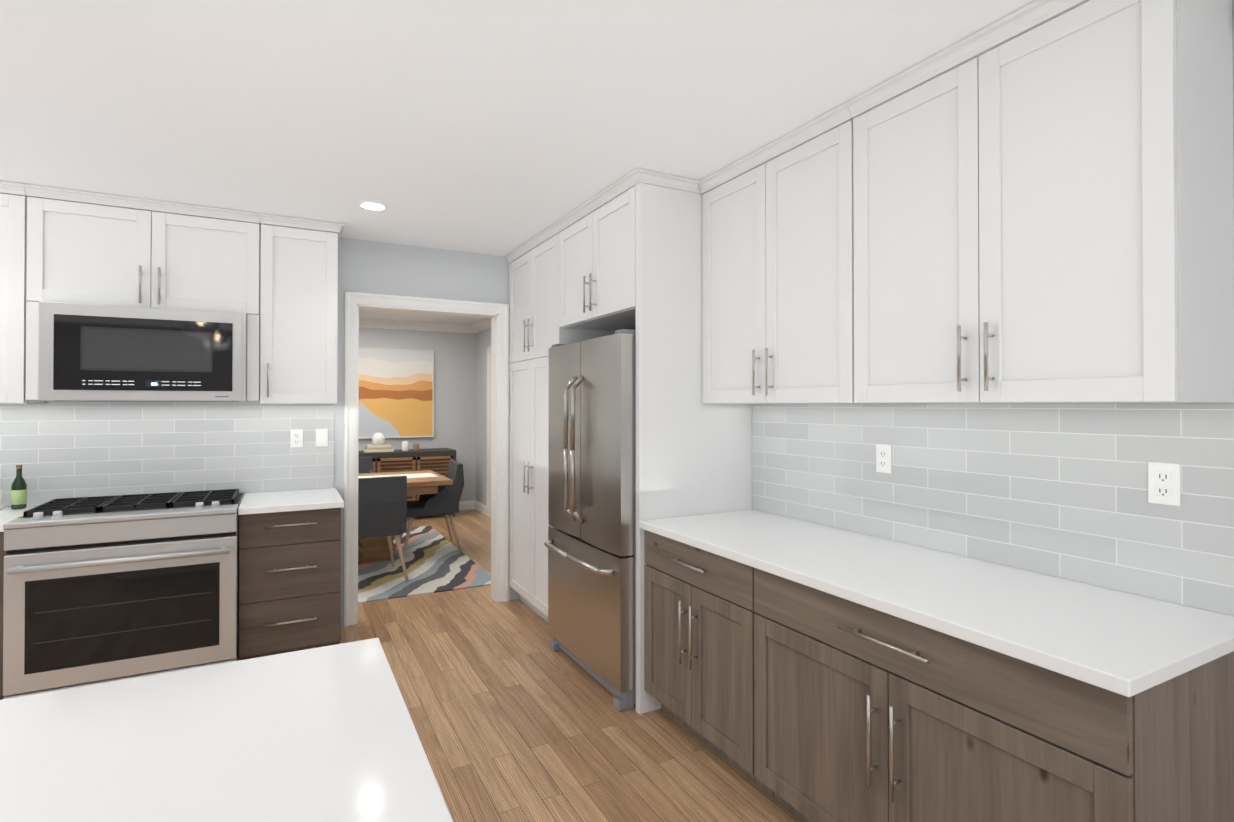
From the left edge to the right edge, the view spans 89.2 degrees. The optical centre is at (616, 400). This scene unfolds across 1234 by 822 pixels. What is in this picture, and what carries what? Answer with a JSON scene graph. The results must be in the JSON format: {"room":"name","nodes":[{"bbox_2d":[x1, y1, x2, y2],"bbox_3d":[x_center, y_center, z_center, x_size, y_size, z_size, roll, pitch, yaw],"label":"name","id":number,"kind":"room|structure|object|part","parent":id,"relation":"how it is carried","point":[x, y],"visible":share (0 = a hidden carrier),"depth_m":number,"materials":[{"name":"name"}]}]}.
{"room":"kitchen","nodes":[
{"label":"kitchen","id":0,"kind":"room"},
{"bbox_2d":[7,238,518,625],"bbox_3d":[-2.439,0.203,3.884,5.400,2.568,0.130,0,0,-28],"label":"wall","id":1,"kind":"structure","parent":0,"point":[366,266],"depth_m":4.32,"materials":[{"name":"grey paint"}]},
{"bbox_2d":[0,181,45,403],"bbox_3d":[-3.502,-0.534,3.038,1.024,1.100,0.364,0,0,-28],"label":"upper cabinet","id":2,"kind":"object","parent":1,"relation":"attached to","point":[13,246],"visible":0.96,"depth_m":3.13,"materials":[{"name":"white wood"}]},
{"bbox_2d":[24,184,259,315],"bbox_3d":[-2.596,-0.790,3.523,1.024,0.582,0.364,0,0,-28],"label":"upper cabinet","id":3,"kind":"object","parent":1,"relation":"attached to","point":[85,247],"visible":0.83,"depth_m":3.37,"materials":[{"name":"white wood"}]},
{"bbox_2d":[26,301,259,401],"bbox_3d":[-2.584,-0.245,3.497,1.022,0.504,0.398,0,0,-28],"label":"microwave","id":4,"kind":"object","parent":3,"relation":"attached to","point":[98,353],"depth_m":3.32,"materials":[{"name":"silver metal"}]},
{"bbox_3d":[-2.604,-0.249,3.535,1.022,0.496,0.313,0,0,-28],"label":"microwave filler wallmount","id":5,"kind":"part","parent":4,"relation":"part of","materials":[{"name":"silver metal"}]},
{"bbox_2d":[0,401,333,506],"bbox_3d":[-2.949,0.325,3.530,2.467,0.720,0.008,0,0,-28],"label":"backsplash","id":6,"kind":"structure","parent":1,"relation":"attached to","point":[60,449],"depth_m":3.67,"materials":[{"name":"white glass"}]},
{"bbox_2d":[290,429,302,447],"bbox_3d":[-2.048,0.243,4.001,0.072,0.116,0.009,0,0,-28],"label":"electrical outlet","id":7,"kind":"object","parent":6,"relation":"attached to","point":[296,437],"visible":1,"depth_m":4.00,"materials":[{"name":"white plastic"}]},
{"bbox_2d":[316,429,327,446],"bbox_3d":[-1.920,0.244,4.069,0.072,0.116,0.009,0,0,-28],"label":"light switch","id":8,"kind":"object","parent":6,"relation":"attached to","point":[321,437],"visible":1,"depth_m":4.07,"materials":[{"name":"white plastic"}]},
{"bbox_2d":[260,213,344,403],"bbox_3d":[-1.944,-0.529,3.869,0.450,1.100,0.364,0,0,-28],"label":"upper cabinet","id":9,"kind":"object","parent":1,"relation":"attached to","point":[298,310],"visible":1,"depth_m":3.74,"materials":[{"name":"white wood"}]},
{"bbox_2d":[344,291,508,626],"bbox_3d":[-1.343,0.387,4.468,1.123,2.209,0.179,0,0,-28],"label":"door frame","id":10,"kind":"structure","parent":1,"relation":"attached to","point":[496,313],"depth_m":4.46,"materials":[{"name":"white wood"}]},
{"bbox_2d":[358,327,475,501],"bbox_3d":[-4.396,0.229,7.555,5.400,2.568,0.150,0,0,-28],"label":"wall","id":11,"kind":"structure","parent":0,"point":[454,390],"depth_m":8.59,"materials":[{"name":"grey paint"}]},
{"bbox_2d":[358,347,433,438],"bbox_3d":[-3.008,-0.093,8.185,1.190,1.170,0.042,0,0,-28],"label":"painting","id":12,"kind":"object","parent":11,"relation":"attached to","point":[396,393],"visible":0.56,"depth_m":8.23,"materials":[{"name":"fabric"}]},
{"bbox_2d":[359,318,469,332],"bbox_3d":[-4.338,-1.001,7.455,5.400,0.109,0.095,0,0,-28],"label":"crown molding","id":13,"kind":"structure","parent":11,"relation":"attached to","point":[363,322],"depth_m":8.32,"materials":[{"name":"white wood"}]},
{"bbox_2d":[459,501,473,510],"bbox_3d":[-4.357,1.452,7.474,5.400,0.120,0.015,0,0,-28],"label":"baseboard","id":14,"kind":"structure","parent":11,"relation":"attached to","point":[464,505],"depth_m":8.68,"materials":[{"name":"white wood"}]},
{"bbox_2d":[476,328,490,505],"bbox_3d":[-1.037,0.226,7.153,0.150,2.568,4.320,0,0,-28],"label":"wall","id":15,"kind":"structure","parent":0,"point":[483,341],"depth_m":8.50,"materials":[{"name":"grey paint"}]},
{"bbox_2d":[470,317,490,332],"bbox_3d":[-1.075,-1.004,6.971,0.095,0.109,3.780,0,0,-28],"label":"crown molding","id":16,"kind":"structure","parent":15,"relation":"attached to","point":[481,325],"depth_m":8.35,"materials":[{"name":"white wood"}]},
{"bbox_2d":[474,501,486,515],"bbox_3d":[-1.834,1.459,8.465,0.014,0.120,0.600,0,0,-28],"label":"baseboard","id":17,"kind":"structure","parent":15,"relation":"attached to","point":[475,505],"depth_m":8.48,"materials":[{"name":"white wood"}]},
{"bbox_2d":[487,347,490,517],"bbox_3d":[-1.451,0.411,7.741,0.024,2.206,1.042,0,0,-28],"label":"door frame","id":18,"kind":"structure","parent":15,"relation":"attached to","point":[488,431],"depth_m":8.14,"materials":[{"name":"white wood"}]},
{"bbox_2d":[0,0,1034,324],"bbox_3d":[-1.649,-1.151,2.411,5.800,0.120,12.130,0,0,-28],"label":"ceiling","id":19,"kind":"structure","parent":0,"point":[492,126],"depth_m":2.23,"materials":[{"name":"white paint"}]},
{"bbox_2d":[356,201,388,210],"bbox_3d":[-1.357,-1.080,3.478,0.170,0.006,0.170,0,0,-28],"label":"recessed light","id":20,"kind":"object","parent":19,"relation":"in","point":[372,206],"visible":0.98,"depth_m":3.47,"materials":[{"name":"white plastic"}]},
{"bbox_2d":[339,509,800,821],"bbox_3d":[-1.649,1.537,2.393,5.800,0.120,12.130,0,0,-28],"label":"floor","id":21,"kind":"structure","parent":0,"point":[514,717],"depth_m":2.82,"materials":[{"name":"brown wood"}]},
{"bbox_2d":[0,532,6,699],"bbox_3d":[-3.163,1.043,3.044,0.458,0.878,0.654,0,0,-28],"label":"base cabinet","id":22,"kind":"object","parent":21,"relation":"on","point":[3,553],"visible":0.03,"depth_m":2.89,"materials":[{"name":"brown wood"}]},
{"bbox_2d":[3,489,243,698],"bbox_3d":[-2.529,1.008,3.319,0.908,0.951,0.734,0,0,-28],"label":"range","id":23,"kind":"object","parent":21,"relation":"on","point":[100,589],"visible":1,"depth_m":3.05,"materials":[{"name":"silver metal"}]},
{"bbox_2d":[238,508,340,659],"bbox_3d":[-1.929,1.047,3.701,0.501,0.878,0.654,0,0,-28],"label":"base cabinet","id":24,"kind":"object","parent":21,"relation":"on","point":[289,581],"visible":0.92,"depth_m":3.44,"materials":[{"name":"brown wood"}]},
{"bbox_2d":[238,488,343,514],"bbox_3d":[-1.923,0.589,3.704,0.514,0.034,0.661,0,0,-28],"label":"countertop","id":25,"kind":"structure","parent":24,"relation":"on","point":[282,501],"depth_m":3.53,"materials":[{"name":"white stone"}]},
{"bbox_2d":[358,448,455,516],"bbox_3d":[-3.061,1.080,7.873,1.960,0.870,0.495,0,0,-28],"label":"sideboard","id":26,"kind":"object","parent":21,"relation":"on","point":[436,460],"visible":0.23,"depth_m":7.87,"materials":[{"name":"grey"}]},
{"bbox_2d":[363,444,393,452],"bbox_3d":[-3.002,0.602,7.871,0.340,0.084,0.240,0,0,-28],"label":"books","id":27,"kind":"object","parent":26,"relation":"on","point":[378,448],"visible":0.98,"depth_m":7.78,"materials":[{"name":"beige paper"}]},
{"bbox_2d":[372,433,384,444],"bbox_3d":[-3.002,0.483,7.872,0.160,0.150,0.160,0,0,-28],"label":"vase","id":28,"kind":"object","parent":27,"relation":"on","point":[378,438],"visible":0.98,"depth_m":7.82,"materials":[{"name":"white ceramic"}]},
{"bbox_2d":[402,441,408,450],"bbox_3d":[-2.710,0.585,8.004,0.084,0.120,0.084,0,0,-28],"label":"candle jar","id":29,"kind":"object","parent":26,"relation":"on","point":[405,445],"visible":1,"depth_m":7.97,"materials":[{"name":"white ceramic"}]},
{"bbox_2d":[413,443,418,450],"bbox_3d":[-2.596,0.600,8.087,0.076,0.090,0.076,0,0,-28],"label":"candle jar","id":30,"kind":"object","parent":26,"relation":"on","point":[415,446],"visible":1,"depth_m":8.06,"materials":[{"name":"beige glass"}]},
{"bbox_2d":[358,526,490,602],"bbox_3d":[-2.783,1.494,5.669,2.680,0.010,2.720,0,0,-28],"label":"dining rug","id":31,"kind":"object","parent":21,"relation":"on","point":[435,561],"visible":0.21,"depth_m":5.41,"materials":[{"name":"multicoloured carpet"}]},
{"bbox_2d":[358,457,373,473],"bbox_3d":[-2.837,1.062,6.644,0.541,0.863,0.586,0,0,-28],"label":"dining chair","id":32,"kind":"object","parent":31,"relation":"on","point":[365,464],"visible":0.04,"depth_m":6.92,"materials":[{"name":"grey fabric"}]},
{"bbox_2d":[358,476,407,580],"bbox_3d":[-2.076,1.052,5.220,0.541,0.863,0.586,0,0,-31],"label":"dining chair","id":33,"kind":"object","parent":31,"relation":"on","point":[382,506],"visible":0.52,"depth_m":5.04,"materials":[{"name":"grey fabric"}]},
{"bbox_2d":[358,470,452,563],"bbox_3d":[-2.650,1.115,5.783,2.020,0.748,0.990,0,0,-28],"label":"dining table","id":34,"kind":"object","parent":31,"relation":"on","point":[373,549],"visible":0.19,"depth_m":5.78,"materials":[{"name":"brown wood"}]},
{"bbox_2d":[358,473,438,478],"bbox_3d":[-2.654,0.738,5.783,1.910,0.003,0.380,0,0,-28],"label":"table runner","id":35,"kind":"object","parent":34,"relation":"on","point":[422,475],"visible":0.29,"depth_m":6.16,"materials":[{"name":"beige fabric"}]},
{"bbox_2d":[399,460,463,556],"bbox_3d":[-1.870,1.059,6.259,0.586,0.863,0.542,0,0,-24],"label":"chair","id":36,"kind":"object","parent":31,"relation":"on","point":[444,500],"visible":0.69,"depth_m":6.10,"materials":[{"name":"grey fabric"}]},
{"bbox_2d":[509,234,557,621],"bbox_3d":[-0.300,0.233,4.409,0.724,2.515,0.947,0,0,-28],"label":"pantry cabinet","id":37,"kind":"object","parent":21,"relation":"on","point":[533,305],"visible":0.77,"depth_m":4.25,"materials":[{"name":"white wood"}]},
{"bbox_2d":[544,329,635,711],"bbox_3d":[0.092,0.574,3.523,0.830,1.822,0.919,0,0,-28],"label":"refrigerator","id":38,"kind":"object","parent":21,"relation":"on","point":[590,544],"visible":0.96,"depth_m":3.18,"materials":[{"name":"grey metal"}]},
{"bbox_2d":[504,168,751,713],"bbox_3d":[-0.057,0.205,3.953,0.724,2.566,1.981,0,0,-28],"label":"enclosure","id":39,"kind":"object","parent":21,"relation":"on","point":[630,251],"visible":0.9,"depth_m":3.09,"materials":[{"name":"white wood"}]},
{"bbox_2d":[645,530,773,798],"bbox_3d":[0.587,1.041,2.765,0.699,0.878,0.777,0,0,-28],"label":"base cabinet","id":40,"kind":"object","parent":21,"relation":"on","point":[699,644],"visible":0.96,"depth_m":2.56,"materials":[{"name":"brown wood"}]},
{"bbox_2d":[754,568,1233,821],"bbox_3d":[1.041,1.035,1.914,0.699,0.878,1.149,0,0,-28],"label":"base cabinet","id":41,"kind":"object","parent":21,"relation":"on","point":[862,713],"visible":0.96,"depth_m":1.60,"materials":[{"name":"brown wood"}]},
{"bbox_2d":[639,509,1233,696],"bbox_3d":[0.864,0.580,2.257,0.691,0.034,1.939,0,0,-28],"label":"countertop","id":42,"kind":"structure","parent":41,"relation":"on","point":[1126,644],"depth_m":1.76,"materials":[{"name":"white stone"}]},
{"bbox_3d":[-3.626,1.041,2.797,0.588,0.878,0.654,0,0,-28],"label":"base cabinet","id":43,"kind":"object","parent":21,"relation":"on","visible":0},
{"bbox_2d":[0,505,38,531],"bbox_3d":[-3.425,0.584,2.903,1.059,0.034,0.661,0,0,-28],"label":"countertop","id":44,"kind":"structure","parent":43,"relation":"on","point":[7,514],"depth_m":3.12,"materials":[{"name":"white stone"}]},
{"bbox_2d":[0,480,2,509],"bbox_3d":[-3.230,0.463,3.240,0.074,0.210,0.072,0,0,-28],"label":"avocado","id":45,"kind":"object","parent":44,"relation":"on","point":[1,495],"visible":1,"depth_m":3.25,"materials":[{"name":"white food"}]},
{"bbox_2d":[11,465,26,508],"bbox_3d":[-3.142,0.454,3.287,0.062,0.230,0.061,0,0,-28],"label":"bottle","id":46,"kind":"object","parent":44,"relation":"on","point":[19,492],"visible":1,"depth_m":3.27,"materials":[{"name":"green glass"}]},
{"bbox_3d":[-0.552,1.022,-0.009,1.314,0.878,2.593,0,0,-28],"label":"cabinet","id":47,"kind":"object","parent":21,"relation":"on","visible":0},
{"bbox_2d":[0,638,452,821],"bbox_3d":[-0.547,0.564,-0.014,1.374,0.034,2.635,0,0,-28],"label":"countertop","id":48,"kind":"structure","parent":47,"relation":"on","point":[325,734],"depth_m":1.00,"materials":[{"name":"white stone"}]},
{"bbox_2d":[833,0,1233,403],"bbox_3d":[1.670,0.188,1.650,0.150,2.568,7.680,0,0,-28],"label":"wall","id":49,"kind":"structure","parent":0,"point":[1233,193],"depth_m":1.63,"materials":[{"name":"grey paint"}]},
{"bbox_2d":[698,103,853,403],"bbox_3d":[0.772,-0.536,2.784,0.364,1.100,0.938,0,0,-28],"label":"upper cabinet","id":50,"kind":"object","parent":49,"relation":"attached to","point":[777,273],"visible":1,"depth_m":2.63,"materials":[{"name":"white wood"}]},
{"bbox_2d":[752,403,1233,615],"bbox_3d":[1.164,0.277,2.423,0.009,0.571,1.931,0,0,-28],"label":"backsplash","id":51,"kind":"structure","parent":49,"relation":"attached to","point":[1060,490],"depth_m":2.05,"materials":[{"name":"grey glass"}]},
{"bbox_2d":[876,444,891,473],"bbox_3d":[1.087,0.237,2.551,0.009,0.116,0.072,0,0,-28],"label":"electrical outlet","id":52,"kind":"object","parent":51,"relation":"attached to","point":[883,459],"visible":1,"depth_m":2.55,"materials":[{"name":"white plastic"}]},
{"bbox_2d":[1148,462,1180,505],"bbox_3d":[1.519,0.232,1.739,0.009,0.116,0.072,0,0,-28],"label":"electrical outlet","id":53,"kind":"object","parent":51,"relation":"attached to","point":[1163,483],"visible":1,"depth_m":1.74,"materials":[{"name":"white plastic"}]},
{"bbox_2d":[846,0,1233,402],"bbox_3d":[1.224,-0.542,1.937,0.364,1.100,0.978,0,0,-28],"label":"upper cabinet","id":54,"kind":"object","parent":49,"relation":"attached to","point":[1043,203],"visible":1,"depth_m":1.71,"materials":[{"name":"white wood"}]}
]}

